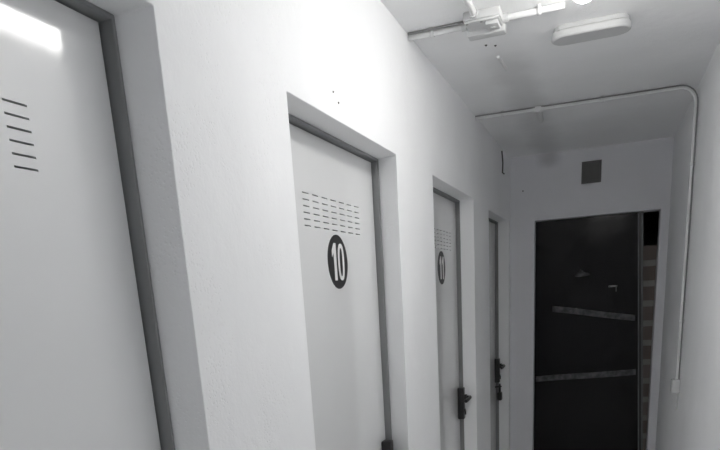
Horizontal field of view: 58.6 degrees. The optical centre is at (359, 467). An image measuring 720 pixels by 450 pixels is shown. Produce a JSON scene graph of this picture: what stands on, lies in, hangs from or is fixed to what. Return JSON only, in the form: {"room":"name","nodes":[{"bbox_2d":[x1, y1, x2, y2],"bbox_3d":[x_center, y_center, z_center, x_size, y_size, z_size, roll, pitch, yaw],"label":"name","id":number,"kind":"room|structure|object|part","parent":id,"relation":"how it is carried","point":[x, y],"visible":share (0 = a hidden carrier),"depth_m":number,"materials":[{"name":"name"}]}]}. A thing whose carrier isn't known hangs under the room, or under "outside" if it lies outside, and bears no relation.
{"room":"storage unit corridor","nodes":[
{"label":"storage unit corridor","id":0,"kind":"room"},
{"bbox_2d":[86,0,510,449],"bbox_3d":[-0.360,0.054,1.211,0.160,2.505,8.698,2,16,21],"label":"wall","id":1,"kind":"structure","parent":0,"point":[211,87],"depth_m":1.40,"materials":[{"name":"white paint"}]},
{"bbox_2d":[0,0,174,449],"bbox_3d":[-0.476,0.377,0.916,0.114,2.053,0.845,2,16,21],"label":"door","id":2,"kind":"structure","parent":1,"relation":"in","point":[82,367],"depth_m":0.99,"materials":[{"name":"grey"}]},
{"bbox_3d":[-0.503,0.376,0.926,0.057,2.053,0.845,2,16,21],"label":"frame","id":3,"kind":"part","parent":2,"relation":"part of","materials":[{"name":"grey metal"}]},
{"bbox_2d":[288,113,392,449],"bbox_3d":[-0.021,0.034,2.093,0.114,2.040,0.845,2,16,21],"label":"door","id":4,"kind":"structure","parent":1,"relation":"in","point":[336,183],"depth_m":2.01,"materials":[{"name":"grey metal"}]},
{"bbox_3d":[0.108,-0.018,2.443,0.036,0.180,0.044,2,16,21],"label":"handle","id":5,"kind":"part","parent":4,"relation":"part of","materials":[{"name":"black plastic"}]},
{"bbox_2d":[433,187,471,449],"bbox_3d":[0.441,-0.322,3.287,0.114,2.042,0.881,2,16,21],"label":"door","id":6,"kind":"structure","parent":1,"relation":"in","point":[453,398],"depth_m":3.39,"materials":[{"name":"grey"}]},
{"bbox_3d":[0.579,-0.369,3.661,0.036,0.180,0.044,2,16,21],"label":"handle","id":7,"kind":"part","parent":6,"relation":"part of","materials":[{"name":"black plastic"}]},
{"bbox_3d":[0.597,-0.389,3.594,0.044,0.034,0.130,2,16,21],"label":"lever","id":8,"kind":"part","parent":6,"relation":"part of","materials":[{"name":"black plastic"}]},
{"bbox_2d":[489,218,504,449],"bbox_3d":[0.906,-0.673,4.491,0.114,2.030,0.847,2,16,21],"label":"door","id":9,"kind":"structure","parent":1,"relation":"in","point":[495,366],"depth_m":4.73,"materials":[{"name":"grey"}]},
{"bbox_3d":[0.880,-0.674,4.501,0.057,2.030,0.847,2,16,21],"label":"frame","id":10,"kind":"part","parent":9,"relation":"part of","materials":[{"name":"grey metal"}]},
{"bbox_3d":[1.035,-0.735,4.839,0.036,0.180,0.044,2,16,21],"label":"handle","id":11,"kind":"part","parent":9,"relation":"part of","materials":[{"name":"black plastic"}]},
{"bbox_2d":[497,383,501,400],"bbox_3d":[1.061,-0.579,4.875,0.034,0.127,0.050,2,16,21],"label":"padlock","id":12,"kind":"object","parent":9,"relation":"hanging from","point":[499,394],"visible":1,"depth_m":4.86,"materials":[{"name":"black metal"}]},
{"bbox_2d":[380,0,719,157],"bbox_3d":[0.087,-1.073,0.564,1.050,0.050,8.448,2,16,21],"label":"ceiling","id":13,"kind":"structure","parent":0,"point":[668,43],"depth_m":2.67,"materials":[{"name":"paint"}]},
{"bbox_2d":[408,21,463,40],"bbox_3d":[0.265,-1.490,2.194,0.204,0.024,0.044,2,16,21],"label":"conduit pipe","id":14,"kind":"object","parent":13,"relation":"attached to","point":[431,32],"visible":0.93,"depth_m":2.19,"materials":[{"name":"white plastic"}]},
{"bbox_2d":[463,0,475,15],"bbox_3d":[0.022,-1.197,1.178,0.022,0.020,1.972,2,16,21],"label":"conduit pipe","id":15,"kind":"object","parent":13,"relation":"attached to","point":[468,3],"visible":1,"depth_m":2.00,"materials":[{"name":"white plastic"}]},
{"bbox_2d":[461,5,508,40],"bbox_3d":[0.407,-1.467,2.115,0.154,0.050,0.148,2,16,21],"label":"junction box","id":16,"kind":"object","parent":13,"relation":"attached to","point":[489,22],"visible":0.98,"depth_m":2.10,"materials":[{"name":"grey plastic"}]},
{"bbox_3d":[0.413,-1.467,2.125,0.125,0.042,0.126,2,16,21],"label":"box lid","id":17,"kind":"part","parent":16,"relation":"part of","materials":[{"name":"grey plastic"}]},
{"bbox_2d":[497,55,507,70],"bbox_3d":[0.570,-1.619,2.570,0.013,0.013,0.180,3,17,23],"label":"stub","id":18,"kind":"object","parent":13,"relation":"attached to","point":[503,65],"visible":1,"depth_m":2.56,"materials":[{"name":"white plastic"}]},
{"bbox_2d":[508,2,564,20],"bbox_3d":[0.561,-1.478,2.081,0.198,0.024,0.044,2,16,21],"label":"conduit pipe","id":19,"kind":"object","parent":13,"relation":"attached to","point":[539,10],"visible":0.95,"depth_m":2.07,"materials":[{"name":"white plastic"}]},
{"bbox_2d":[574,0,589,3],"bbox_3d":[0.647,-1.391,1.853,0.080,0.082,0.080,2,16,21],"label":"bulb","id":20,"kind":"object","parent":13,"relation":"attached to","point":[577,1],"visible":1,"depth_m":1.86,"materials":[{"name":"grey plastic"}]},
{"bbox_2d":[475,85,698,379],"bbox_3d":[1.171,-1.172,3.439,1.048,1.409,0.230,2,16,21],"label":"conduit pipe","id":21,"kind":"object","parent":13,"relation":"attached to","point":[538,110],"visible":1,"depth_m":3.17,"materials":[{"name":"white plastic"}]},
{"bbox_2d":[551,13,631,45],"bbox_3d":[0.805,-1.528,2.239,0.264,0.040,0.104,2,16,21],"label":"ceiling light","id":22,"kind":"object","parent":13,"relation":"in","point":[617,24],"visible":1,"depth_m":2.21,"materials":[{"name":"grey plastic"}]},
{"bbox_2d":[510,137,673,449],"bbox_3d":[1.659,-1.040,4.755,1.050,2.505,0.160,2,16,21],"label":"wall","id":23,"kind":"structure","parent":0,"point":[636,177],"depth_m":4.52,"materials":[{"name":"paint"}]},
{"bbox_2d":[534,212,642,449],"bbox_3d":[1.718,-0.802,4.781,0.808,2.007,0.045,2,16,21],"label":"door","id":24,"kind":"structure","parent":23,"relation":"in","point":[588,374],"depth_m":4.73,"materials":[{"name":"black"}]},
{"bbox_3d":[2.035,-0.790,4.662,0.128,2.007,0.045,2,16,21],"label":"edge post","id":25,"kind":"part","parent":24,"relation":"part of","materials":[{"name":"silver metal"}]},
{"bbox_2d":[581,160,601,183],"bbox_3d":[1.585,-2.027,4.396,0.128,0.140,0.008,2,16,21],"label":"air vent","id":26,"kind":"object","parent":23,"relation":"in","point":[591,170],"visible":1,"depth_m":4.40,"materials":[{"name":"grey metal"}]},
{"bbox_2d":[643,245,656,449],"bbox_3d":[2.152,-0.739,4.878,0.187,1.800,0.235,2,16,21],"label":"brick pier","id":27,"kind":"object","parent":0,"point":[649,251],"visible":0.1,"depth_m":4.66,"materials":[{"name":"grey brick"}]},
{"bbox_2d":[643,211,658,245],"bbox_3d":[1.965,-1.260,5.433,1.370,2.535,1.390,2,16,21],"label":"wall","id":28,"kind":"structure","parent":0,"point":[650,219],"depth_m":5.62,"materials":[{"name":"black"}]},
{"bbox_2d":[655,41,719,449],"bbox_3d":[0.754,0.097,0.793,0.120,2.505,8.698,2,16,21],"label":"wall","id":29,"kind":"structure","parent":0,"point":[695,425],"depth_m":2.89,"materials":[{"name":"white paint"}]},
{"bbox_2d":[670,378,679,409],"bbox_3d":[1.666,-0.390,3.401,0.040,0.162,0.070,2,16,21],"label":"wall box","id":30,"kind":"object","parent":29,"relation":"attached to","point":[675,383],"visible":0.96,"depth_m":3.36,"materials":[{"name":"grey plastic"}]},
{"bbox_3d":[1.647,-0.435,3.395,0.006,0.064,0.064,2,16,21],"label":"box lid","id":31,"kind":"part","parent":30,"relation":"part of","materials":[{"name":"grey plastic"}]}
]}

